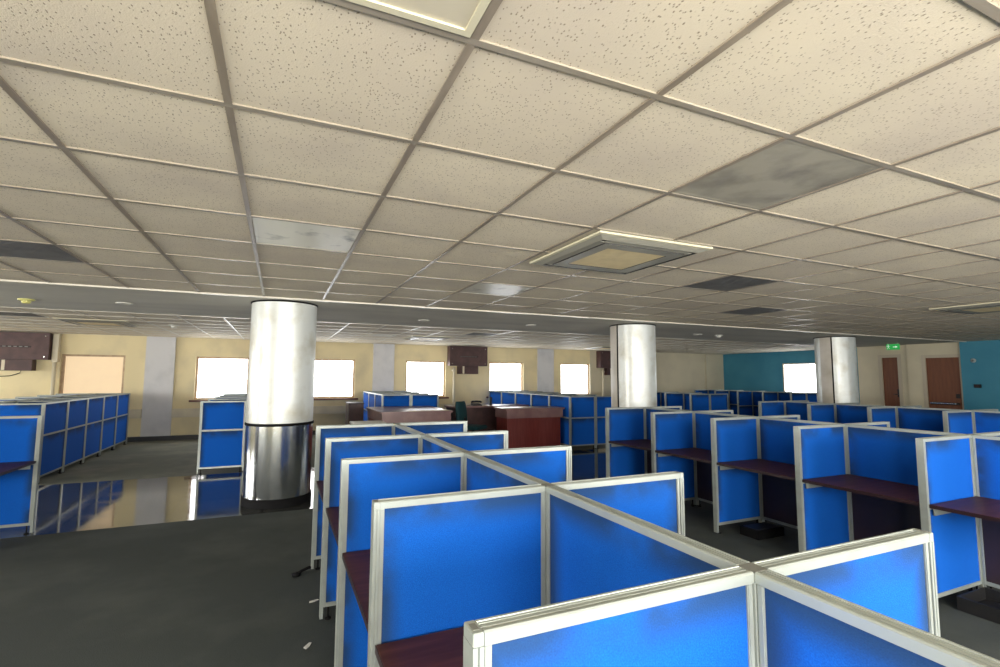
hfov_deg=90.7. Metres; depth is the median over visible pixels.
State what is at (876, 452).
panel
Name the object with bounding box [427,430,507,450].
panel
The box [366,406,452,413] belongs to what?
countertop
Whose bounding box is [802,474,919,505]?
countertop
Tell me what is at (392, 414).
desk
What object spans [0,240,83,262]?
ceiling vent
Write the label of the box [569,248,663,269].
grille
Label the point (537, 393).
panel
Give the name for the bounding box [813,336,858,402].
round column
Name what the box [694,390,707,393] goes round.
panel
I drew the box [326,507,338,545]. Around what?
countertop
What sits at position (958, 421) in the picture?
panel
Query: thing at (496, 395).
panel
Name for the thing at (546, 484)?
post
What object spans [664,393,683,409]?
panel
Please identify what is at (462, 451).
post
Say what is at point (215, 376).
window
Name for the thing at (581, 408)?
panel
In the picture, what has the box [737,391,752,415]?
panel
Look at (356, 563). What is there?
countertop
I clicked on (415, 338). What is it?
grille
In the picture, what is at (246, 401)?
post
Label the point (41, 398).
panel
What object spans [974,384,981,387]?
reader
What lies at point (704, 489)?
panel
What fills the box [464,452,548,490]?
panel
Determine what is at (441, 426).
panel
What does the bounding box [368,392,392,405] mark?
panel
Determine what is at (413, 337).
unit
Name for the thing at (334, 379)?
window
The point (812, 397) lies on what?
panel
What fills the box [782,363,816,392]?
window
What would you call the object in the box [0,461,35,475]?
countertop
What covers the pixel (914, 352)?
wall
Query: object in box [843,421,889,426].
panel
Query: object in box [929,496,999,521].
countertop
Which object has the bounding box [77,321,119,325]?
grille
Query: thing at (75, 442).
panel
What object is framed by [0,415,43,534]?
panel
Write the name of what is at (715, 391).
panel
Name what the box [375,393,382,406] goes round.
panel
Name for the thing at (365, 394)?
panel
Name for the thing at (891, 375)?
door
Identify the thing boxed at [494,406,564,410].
countertop
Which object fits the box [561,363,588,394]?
window
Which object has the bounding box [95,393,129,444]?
panel
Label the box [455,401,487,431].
office chair
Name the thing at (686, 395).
panel
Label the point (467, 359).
air conditioner
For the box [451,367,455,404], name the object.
pipe
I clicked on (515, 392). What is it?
panel
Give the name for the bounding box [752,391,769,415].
panel
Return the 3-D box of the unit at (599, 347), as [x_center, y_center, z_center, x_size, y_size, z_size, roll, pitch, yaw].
[3.032,0.415,14.076,0.890,0.035,0.890,3,-5,-24]
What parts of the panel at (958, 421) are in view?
post, rail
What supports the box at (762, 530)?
on the floor
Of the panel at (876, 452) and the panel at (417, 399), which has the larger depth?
the panel at (417, 399)
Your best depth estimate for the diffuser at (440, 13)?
1.16 m
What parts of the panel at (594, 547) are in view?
rail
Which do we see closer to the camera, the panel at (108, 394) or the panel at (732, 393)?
the panel at (108, 394)
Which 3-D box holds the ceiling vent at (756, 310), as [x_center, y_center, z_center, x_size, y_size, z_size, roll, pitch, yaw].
[3.241,-0.288,6.338,0.572,0.006,0.572,3,-5,-24]
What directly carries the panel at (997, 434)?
on the floor
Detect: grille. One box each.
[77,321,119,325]
[415,338,439,339]
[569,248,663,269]
[962,307,999,312]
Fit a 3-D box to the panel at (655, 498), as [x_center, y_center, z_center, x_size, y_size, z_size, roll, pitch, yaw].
[0.456,1.075,1.833,0.588,1.060,0.042,3,-5,-24]
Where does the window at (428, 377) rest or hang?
in the wall at (675, 372)
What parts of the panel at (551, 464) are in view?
rail, post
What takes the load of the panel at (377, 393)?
on the floor
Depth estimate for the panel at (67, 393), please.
9.99 m
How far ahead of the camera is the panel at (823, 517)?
3.96 m
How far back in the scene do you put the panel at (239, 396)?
8.86 m
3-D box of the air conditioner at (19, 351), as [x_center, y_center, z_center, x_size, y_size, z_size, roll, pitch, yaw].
[-9.769,0.362,9.961,1.120,0.770,0.244,3,-5,-24]
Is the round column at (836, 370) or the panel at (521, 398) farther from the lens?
the panel at (521, 398)
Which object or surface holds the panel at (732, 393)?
on the floor
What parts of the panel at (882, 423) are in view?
rail, fabric panel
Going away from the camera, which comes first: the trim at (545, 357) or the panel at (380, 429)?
the panel at (380, 429)
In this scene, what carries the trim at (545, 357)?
attached to the wall at (675, 372)
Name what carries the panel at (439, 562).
on the floor
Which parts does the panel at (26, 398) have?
rail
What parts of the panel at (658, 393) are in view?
fabric panel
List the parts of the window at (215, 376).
sill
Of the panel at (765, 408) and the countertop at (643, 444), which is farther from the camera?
the panel at (765, 408)
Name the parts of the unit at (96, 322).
frame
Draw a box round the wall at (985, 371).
[959,340,999,410]
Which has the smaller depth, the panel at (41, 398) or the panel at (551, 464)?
the panel at (551, 464)
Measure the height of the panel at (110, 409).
1.060 m
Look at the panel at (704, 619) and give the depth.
0.86 m
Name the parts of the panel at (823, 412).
post, rail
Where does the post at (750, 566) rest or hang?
on the floor
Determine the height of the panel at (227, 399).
1.060 m
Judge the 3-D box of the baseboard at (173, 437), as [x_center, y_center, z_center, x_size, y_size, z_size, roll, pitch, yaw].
[-2.894,2.519,12.956,22.440,0.098,0.074,3,-5,-24]
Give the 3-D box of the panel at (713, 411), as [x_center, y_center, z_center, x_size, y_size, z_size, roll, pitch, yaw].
[2.511,1.431,5.758,0.588,1.060,0.042,3,-5,-24]
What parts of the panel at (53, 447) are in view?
rail, fabric panel, rail, fabric panel, rail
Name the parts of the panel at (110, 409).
fabric panel, fabric panel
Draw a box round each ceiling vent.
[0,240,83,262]
[0,312,43,316]
[466,333,496,335]
[683,276,776,290]
[720,307,783,314]
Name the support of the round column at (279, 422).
on the floor
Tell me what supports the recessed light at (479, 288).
in the ceiling
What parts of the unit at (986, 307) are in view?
frame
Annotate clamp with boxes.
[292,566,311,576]
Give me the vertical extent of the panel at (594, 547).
1.060 m
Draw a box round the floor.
[0,435,999,666]
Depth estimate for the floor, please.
3.66 m
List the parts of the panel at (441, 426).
rail, fabric panel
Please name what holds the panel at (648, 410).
on the floor
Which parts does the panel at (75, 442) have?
fabric panel, rail, fabric panel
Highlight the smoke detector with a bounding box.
[17,298,34,303]
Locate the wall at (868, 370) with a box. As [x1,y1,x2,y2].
[857,345,909,405]
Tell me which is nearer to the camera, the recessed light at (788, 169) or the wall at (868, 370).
the recessed light at (788, 169)
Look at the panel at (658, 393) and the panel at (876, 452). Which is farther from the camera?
the panel at (658, 393)
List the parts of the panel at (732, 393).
fabric panel, fabric panel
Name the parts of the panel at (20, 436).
rail, fabric panel, fabric panel, rail, post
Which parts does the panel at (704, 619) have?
post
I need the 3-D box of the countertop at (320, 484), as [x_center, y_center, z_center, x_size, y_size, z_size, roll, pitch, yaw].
[-0.963,1.126,3.473,0.572,0.072,0.782,3,-5,-24]
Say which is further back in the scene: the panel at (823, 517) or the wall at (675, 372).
the wall at (675, 372)
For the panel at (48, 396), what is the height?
1.060 m
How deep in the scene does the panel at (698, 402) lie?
11.71 m
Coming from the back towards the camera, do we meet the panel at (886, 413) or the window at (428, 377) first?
the window at (428, 377)
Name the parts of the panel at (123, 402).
fabric panel, fabric panel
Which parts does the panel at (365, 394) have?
fabric panel, fabric panel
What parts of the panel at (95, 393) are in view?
post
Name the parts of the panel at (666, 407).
rail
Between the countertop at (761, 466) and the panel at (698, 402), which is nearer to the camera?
the countertop at (761, 466)
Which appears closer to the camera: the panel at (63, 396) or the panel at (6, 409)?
the panel at (6, 409)
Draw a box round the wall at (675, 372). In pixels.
[0,333,719,436]
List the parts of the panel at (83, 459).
rail, post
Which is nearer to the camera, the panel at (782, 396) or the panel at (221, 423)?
the panel at (221, 423)
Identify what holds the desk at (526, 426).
on the floor
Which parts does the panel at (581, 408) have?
post, rail, fabric panel, fabric panel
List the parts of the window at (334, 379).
sill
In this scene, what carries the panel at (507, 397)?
on the floor
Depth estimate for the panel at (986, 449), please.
3.29 m
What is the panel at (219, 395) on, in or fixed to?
on the floor
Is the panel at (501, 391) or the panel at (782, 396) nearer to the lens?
the panel at (501, 391)
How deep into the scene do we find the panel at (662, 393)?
13.27 m
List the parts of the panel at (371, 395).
fabric panel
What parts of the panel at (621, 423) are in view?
post, rail, fabric panel, fabric panel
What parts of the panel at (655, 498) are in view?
rail, fabric panel, post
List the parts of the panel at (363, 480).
post, fabric panel, fabric panel, rail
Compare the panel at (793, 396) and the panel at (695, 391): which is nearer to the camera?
the panel at (793, 396)
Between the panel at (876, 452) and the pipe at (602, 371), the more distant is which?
the pipe at (602, 371)
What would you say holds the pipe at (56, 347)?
attached to the wall at (675, 372)
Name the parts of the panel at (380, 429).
post, fabric panel, fabric panel, rail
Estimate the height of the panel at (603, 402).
1.060 m
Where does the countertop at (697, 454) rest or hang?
attached to the panel at (704, 489)
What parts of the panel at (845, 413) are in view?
fabric panel, rail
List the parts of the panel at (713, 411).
rail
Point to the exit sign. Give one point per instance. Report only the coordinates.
(888, 346)
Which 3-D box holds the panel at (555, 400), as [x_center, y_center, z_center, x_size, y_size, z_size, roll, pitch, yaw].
[1.235,1.815,10.199,0.042,1.060,0.786,3,-5,-24]
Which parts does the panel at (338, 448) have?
post, rail, fabric panel, fabric panel, rail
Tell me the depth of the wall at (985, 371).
10.94 m
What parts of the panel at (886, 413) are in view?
post, rail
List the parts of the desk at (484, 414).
panel, panel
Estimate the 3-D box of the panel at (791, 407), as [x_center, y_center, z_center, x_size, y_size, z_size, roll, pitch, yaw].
[4.995,1.638,7.965,0.042,1.060,0.786,3,-5,-24]
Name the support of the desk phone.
on the desk at (484, 414)
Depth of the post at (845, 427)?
4.09 m
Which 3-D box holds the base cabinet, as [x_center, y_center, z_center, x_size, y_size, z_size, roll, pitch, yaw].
[-3.082,1.901,10.436,0.320,0.885,0.522,3,-5,-24]
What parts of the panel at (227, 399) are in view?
rail, fabric panel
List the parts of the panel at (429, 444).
fabric panel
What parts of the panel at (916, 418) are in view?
fabric panel, rail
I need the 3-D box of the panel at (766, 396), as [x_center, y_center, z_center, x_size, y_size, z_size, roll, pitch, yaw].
[7.585,2.169,13.846,0.588,1.060,0.042,3,-5,-24]
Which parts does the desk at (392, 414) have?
cover strip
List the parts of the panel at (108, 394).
rail, post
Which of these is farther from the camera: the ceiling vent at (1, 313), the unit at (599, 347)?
the unit at (599, 347)
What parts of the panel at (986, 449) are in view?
rail, fabric panel, modesty panel, rail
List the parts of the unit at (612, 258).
frame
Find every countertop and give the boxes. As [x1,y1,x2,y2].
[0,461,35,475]
[316,480,323,501]
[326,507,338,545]
[342,549,369,631]
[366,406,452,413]
[375,627,463,666]
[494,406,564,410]
[609,439,650,450]
[655,448,711,463]
[717,459,795,480]
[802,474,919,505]
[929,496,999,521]
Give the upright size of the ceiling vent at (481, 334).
0.006 m
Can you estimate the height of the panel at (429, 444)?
1.060 m
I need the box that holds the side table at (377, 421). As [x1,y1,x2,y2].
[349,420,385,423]
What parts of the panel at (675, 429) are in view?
post, rail, fabric panel, fabric panel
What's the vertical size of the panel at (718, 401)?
1.060 m
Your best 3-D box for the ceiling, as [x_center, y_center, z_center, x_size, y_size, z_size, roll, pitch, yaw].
[0.657,-0.349,6.316,23.300,0.102,15.500,3,-5,-24]
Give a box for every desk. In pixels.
[366,406,452,422]
[444,404,528,431]
[494,406,564,448]
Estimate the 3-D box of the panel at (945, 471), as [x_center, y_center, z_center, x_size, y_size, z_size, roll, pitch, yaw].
[2.950,1.212,3.236,0.588,1.060,0.042,3,-5,-24]
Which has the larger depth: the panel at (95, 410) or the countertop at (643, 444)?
the panel at (95, 410)
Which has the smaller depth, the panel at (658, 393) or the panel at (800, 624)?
the panel at (800, 624)
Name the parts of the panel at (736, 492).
post, rail, fabric panel, fabric panel, rail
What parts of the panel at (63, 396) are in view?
rail, post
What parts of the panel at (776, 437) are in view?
modesty panel, rail, fabric panel, rail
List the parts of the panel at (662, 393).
fabric panel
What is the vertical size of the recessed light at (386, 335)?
0.005 m
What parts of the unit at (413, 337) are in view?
frame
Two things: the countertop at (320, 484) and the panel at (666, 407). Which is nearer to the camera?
the countertop at (320, 484)
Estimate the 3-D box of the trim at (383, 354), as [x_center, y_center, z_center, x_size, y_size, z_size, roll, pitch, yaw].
[-3.074,1.369,12.982,0.550,2.192,0.059,3,-5,-24]
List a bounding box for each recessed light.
[115,302,132,304]
[252,217,359,251]
[346,0,490,37]
[365,334,394,336]
[456,335,485,337]
[460,283,533,295]
[673,139,881,209]
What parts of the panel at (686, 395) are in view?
fabric panel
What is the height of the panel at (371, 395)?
1.060 m
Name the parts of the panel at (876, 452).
modesty panel, fabric panel, rail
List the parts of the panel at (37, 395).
rail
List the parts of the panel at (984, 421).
rail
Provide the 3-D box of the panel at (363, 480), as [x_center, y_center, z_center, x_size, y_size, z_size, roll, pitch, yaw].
[-0.460,1.115,2.331,0.588,1.060,0.042,3,-5,-24]
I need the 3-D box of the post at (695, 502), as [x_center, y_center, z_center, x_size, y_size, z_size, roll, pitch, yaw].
[2.222,1.419,5.630,0.042,1.059,0.042,3,-5,-24]
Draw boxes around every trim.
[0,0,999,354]
[129,403,488,418]
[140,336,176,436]
[372,344,394,390]
[537,349,553,391]
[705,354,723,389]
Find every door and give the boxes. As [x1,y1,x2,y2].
[878,354,903,405]
[921,354,963,409]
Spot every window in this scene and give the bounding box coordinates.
[59,354,125,393]
[189,357,248,401]
[314,359,357,399]
[405,361,448,398]
[486,362,522,397]
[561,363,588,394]
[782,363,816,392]
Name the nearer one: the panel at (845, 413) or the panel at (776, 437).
the panel at (776, 437)
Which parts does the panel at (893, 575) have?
rail, fabric panel, post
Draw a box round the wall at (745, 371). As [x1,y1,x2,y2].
[723,348,859,402]
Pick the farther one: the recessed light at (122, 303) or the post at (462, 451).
the recessed light at (122, 303)
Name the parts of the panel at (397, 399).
rail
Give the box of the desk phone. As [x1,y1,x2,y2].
[471,400,481,405]
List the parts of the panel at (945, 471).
post, rail, fabric panel, fabric panel, rail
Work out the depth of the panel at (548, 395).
10.62 m
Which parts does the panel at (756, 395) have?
fabric panel, fabric panel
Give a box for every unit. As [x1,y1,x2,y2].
[54,318,138,326]
[402,335,452,340]
[529,230,712,274]
[586,346,609,349]
[929,301,999,313]
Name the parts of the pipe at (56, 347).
pipe casing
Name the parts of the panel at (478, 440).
rail, fabric panel, post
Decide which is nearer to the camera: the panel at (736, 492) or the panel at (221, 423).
the panel at (736, 492)
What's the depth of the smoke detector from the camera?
5.58 m
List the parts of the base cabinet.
door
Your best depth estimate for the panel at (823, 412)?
7.48 m
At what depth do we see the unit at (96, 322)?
7.78 m
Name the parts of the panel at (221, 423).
post, rail, fabric panel, rail, fabric panel, rail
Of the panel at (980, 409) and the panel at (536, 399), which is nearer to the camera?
the panel at (980, 409)
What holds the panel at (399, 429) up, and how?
on the floor
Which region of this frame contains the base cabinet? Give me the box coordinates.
[345,402,363,424]
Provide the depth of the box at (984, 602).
3.08 m
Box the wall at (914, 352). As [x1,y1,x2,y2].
[906,342,959,407]
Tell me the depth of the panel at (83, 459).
8.03 m
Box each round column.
[240,300,317,508]
[610,323,656,407]
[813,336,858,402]
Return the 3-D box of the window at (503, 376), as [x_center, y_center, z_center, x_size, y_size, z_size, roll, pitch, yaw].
[0.177,1.365,14.515,1.280,1.033,0.205,3,-5,-24]
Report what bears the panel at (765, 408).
on the floor
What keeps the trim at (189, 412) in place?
attached to the wall at (675, 372)
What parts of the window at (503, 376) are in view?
pane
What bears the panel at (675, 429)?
on the floor
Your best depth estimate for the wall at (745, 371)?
16.64 m
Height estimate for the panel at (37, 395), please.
1.060 m
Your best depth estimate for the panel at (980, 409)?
6.27 m
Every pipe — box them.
[50,334,61,394]
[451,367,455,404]
[600,369,604,395]
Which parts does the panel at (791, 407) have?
fabric panel, rail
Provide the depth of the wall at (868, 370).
13.05 m
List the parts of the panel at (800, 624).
fabric panel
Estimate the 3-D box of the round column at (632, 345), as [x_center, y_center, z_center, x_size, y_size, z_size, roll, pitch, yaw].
[2.176,1.012,8.035,0.746,2.290,0.746,3,-5,-24]
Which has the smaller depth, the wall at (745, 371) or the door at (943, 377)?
the door at (943, 377)
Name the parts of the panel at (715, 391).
fabric panel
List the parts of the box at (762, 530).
lid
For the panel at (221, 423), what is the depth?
7.34 m
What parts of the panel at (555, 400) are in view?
fabric panel, fabric panel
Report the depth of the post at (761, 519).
4.84 m
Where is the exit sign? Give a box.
[886,342,899,349]
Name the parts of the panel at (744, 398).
post, fabric panel, fabric panel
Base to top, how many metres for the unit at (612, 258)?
0.035 m
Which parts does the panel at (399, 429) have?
fabric panel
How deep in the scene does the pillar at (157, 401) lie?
10.95 m
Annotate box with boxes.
[740,522,783,539]
[956,587,999,623]
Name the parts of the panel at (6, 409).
fabric panel, rail, post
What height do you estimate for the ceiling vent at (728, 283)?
0.006 m
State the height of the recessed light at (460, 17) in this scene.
0.010 m
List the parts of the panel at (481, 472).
fabric panel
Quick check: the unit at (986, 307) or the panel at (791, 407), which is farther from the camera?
the panel at (791, 407)
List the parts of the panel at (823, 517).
post, rail, fabric panel, fabric panel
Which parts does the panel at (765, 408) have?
post, rail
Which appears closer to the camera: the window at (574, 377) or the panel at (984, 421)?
the panel at (984, 421)
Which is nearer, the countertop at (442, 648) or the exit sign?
the countertop at (442, 648)
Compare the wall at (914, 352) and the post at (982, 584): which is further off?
the wall at (914, 352)
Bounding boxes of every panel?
[0,398,38,400]
[0,403,45,482]
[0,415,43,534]
[15,396,59,398]
[17,398,41,400]
[17,400,69,472]
[37,395,69,396]
[38,400,68,483]
[42,398,88,463]
[56,393,90,394]
[62,398,87,472]
[63,396,104,455]
[80,394,118,449]
[85,396,103,457]
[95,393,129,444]
[100,395,117,455]
[113,393,129,449]
[196,401,245,474]
[208,398,246,400]
[214,396,246,398]
[219,395,246,396]
[311,423,393,569]
[319,434,420,619]
[334,451,463,666]
[363,391,367,420]
[367,484,545,666]
[368,392,374,420]
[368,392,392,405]
[374,393,400,406]
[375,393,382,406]
[381,394,409,406]
[394,423,424,434]
[399,421,466,433]
[412,394,438,407]
[421,434,467,453]
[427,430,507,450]
[463,565,754,666]
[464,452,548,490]
[470,445,571,482]
[489,391,500,403]
[501,391,521,403]
[502,392,514,403]
[515,392,536,403]
[516,393,530,405]
[530,393,552,405]
[531,394,547,405]
[546,485,749,604]
[548,395,572,405]
[549,395,568,444]
[551,471,684,535]
[569,396,594,448]
[596,396,610,448]
[605,407,645,477]
[645,407,693,504]
[651,411,695,506]
[654,406,681,409]
[657,392,660,405]
[661,392,678,405]
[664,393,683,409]
[684,393,702,410]
[689,394,709,410]
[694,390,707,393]
[694,411,756,522]
[700,410,733,505]
[710,416,760,533]
[711,394,728,409]
[714,390,729,409]
[729,390,738,414]
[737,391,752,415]
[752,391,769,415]
[752,528,940,636]
[755,569,999,666]
[758,401,784,415]
[758,417,842,528]
[759,415,799,521]
[762,392,777,400]
[778,392,800,400]
[785,401,820,419]
[790,393,805,400]
[793,424,850,551]
[807,393,816,401]
[807,403,835,422]
[835,403,883,422]
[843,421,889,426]
[845,424,972,590]
[867,406,896,427]
[896,406,961,431]
[915,434,981,597]
[942,410,973,433]
[972,431,999,436]
[972,435,999,588]
[973,410,999,432]
[980,409,997,410]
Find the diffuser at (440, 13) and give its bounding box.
[375,0,479,27]
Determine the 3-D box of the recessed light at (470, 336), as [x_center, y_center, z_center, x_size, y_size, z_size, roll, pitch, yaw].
[-0.606,0.059,10.519,0.572,0.005,0.572,3,-5,-24]
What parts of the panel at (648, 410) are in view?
modesty panel, fabric panel, rail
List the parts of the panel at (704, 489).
modesty panel, rail, fabric panel, rail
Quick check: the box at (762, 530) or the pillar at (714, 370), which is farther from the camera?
the pillar at (714, 370)
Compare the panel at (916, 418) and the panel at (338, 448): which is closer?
the panel at (338, 448)
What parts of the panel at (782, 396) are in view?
fabric panel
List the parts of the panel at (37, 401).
rail, post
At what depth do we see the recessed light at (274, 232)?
3.02 m
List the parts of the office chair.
backrest, seat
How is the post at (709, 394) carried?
on the floor
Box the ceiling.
[0,0,999,353]
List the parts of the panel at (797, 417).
rail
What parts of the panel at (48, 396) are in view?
rail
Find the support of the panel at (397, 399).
on the floor
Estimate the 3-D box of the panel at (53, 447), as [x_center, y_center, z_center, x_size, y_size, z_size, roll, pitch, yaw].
[-6.270,1.488,6.927,0.042,1.060,0.786,3,-5,-24]
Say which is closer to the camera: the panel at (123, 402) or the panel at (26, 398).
the panel at (26, 398)
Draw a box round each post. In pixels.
[242,401,246,471]
[462,451,469,490]
[541,483,553,604]
[594,396,596,448]
[693,413,698,505]
[709,394,710,409]
[738,562,766,666]
[755,416,764,522]
[845,427,851,540]
[965,434,986,588]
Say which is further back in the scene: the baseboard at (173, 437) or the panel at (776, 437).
the baseboard at (173, 437)
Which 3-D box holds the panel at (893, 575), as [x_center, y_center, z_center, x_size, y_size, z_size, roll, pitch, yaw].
[0.795,1.011,1.078,0.588,1.060,0.042,3,-5,-24]
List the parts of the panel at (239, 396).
rail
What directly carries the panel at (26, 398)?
on the floor
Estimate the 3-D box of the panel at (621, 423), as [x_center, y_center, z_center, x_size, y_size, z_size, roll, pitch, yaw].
[1.595,1.470,6.256,0.588,1.060,0.042,3,-5,-24]
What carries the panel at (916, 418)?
on the floor
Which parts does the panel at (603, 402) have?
fabric panel, fabric panel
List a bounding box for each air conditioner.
[0,332,52,370]
[447,346,487,373]
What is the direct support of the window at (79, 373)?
in the wall at (675, 372)
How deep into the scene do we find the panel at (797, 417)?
5.07 m
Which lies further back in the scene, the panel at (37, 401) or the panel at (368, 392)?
the panel at (368, 392)
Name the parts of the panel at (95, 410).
fabric panel, fabric panel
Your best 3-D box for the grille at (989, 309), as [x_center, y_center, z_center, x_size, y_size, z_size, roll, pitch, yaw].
[5.794,-0.290,5.768,0.470,0.008,0.470,3,-6,-24]
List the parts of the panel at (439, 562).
post, rail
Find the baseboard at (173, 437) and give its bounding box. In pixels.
[127,430,315,441]
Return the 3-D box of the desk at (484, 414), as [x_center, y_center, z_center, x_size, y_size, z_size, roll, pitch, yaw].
[-0.297,2.024,11.181,1.840,0.800,0.600,3,-5,-24]
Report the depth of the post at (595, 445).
10.04 m

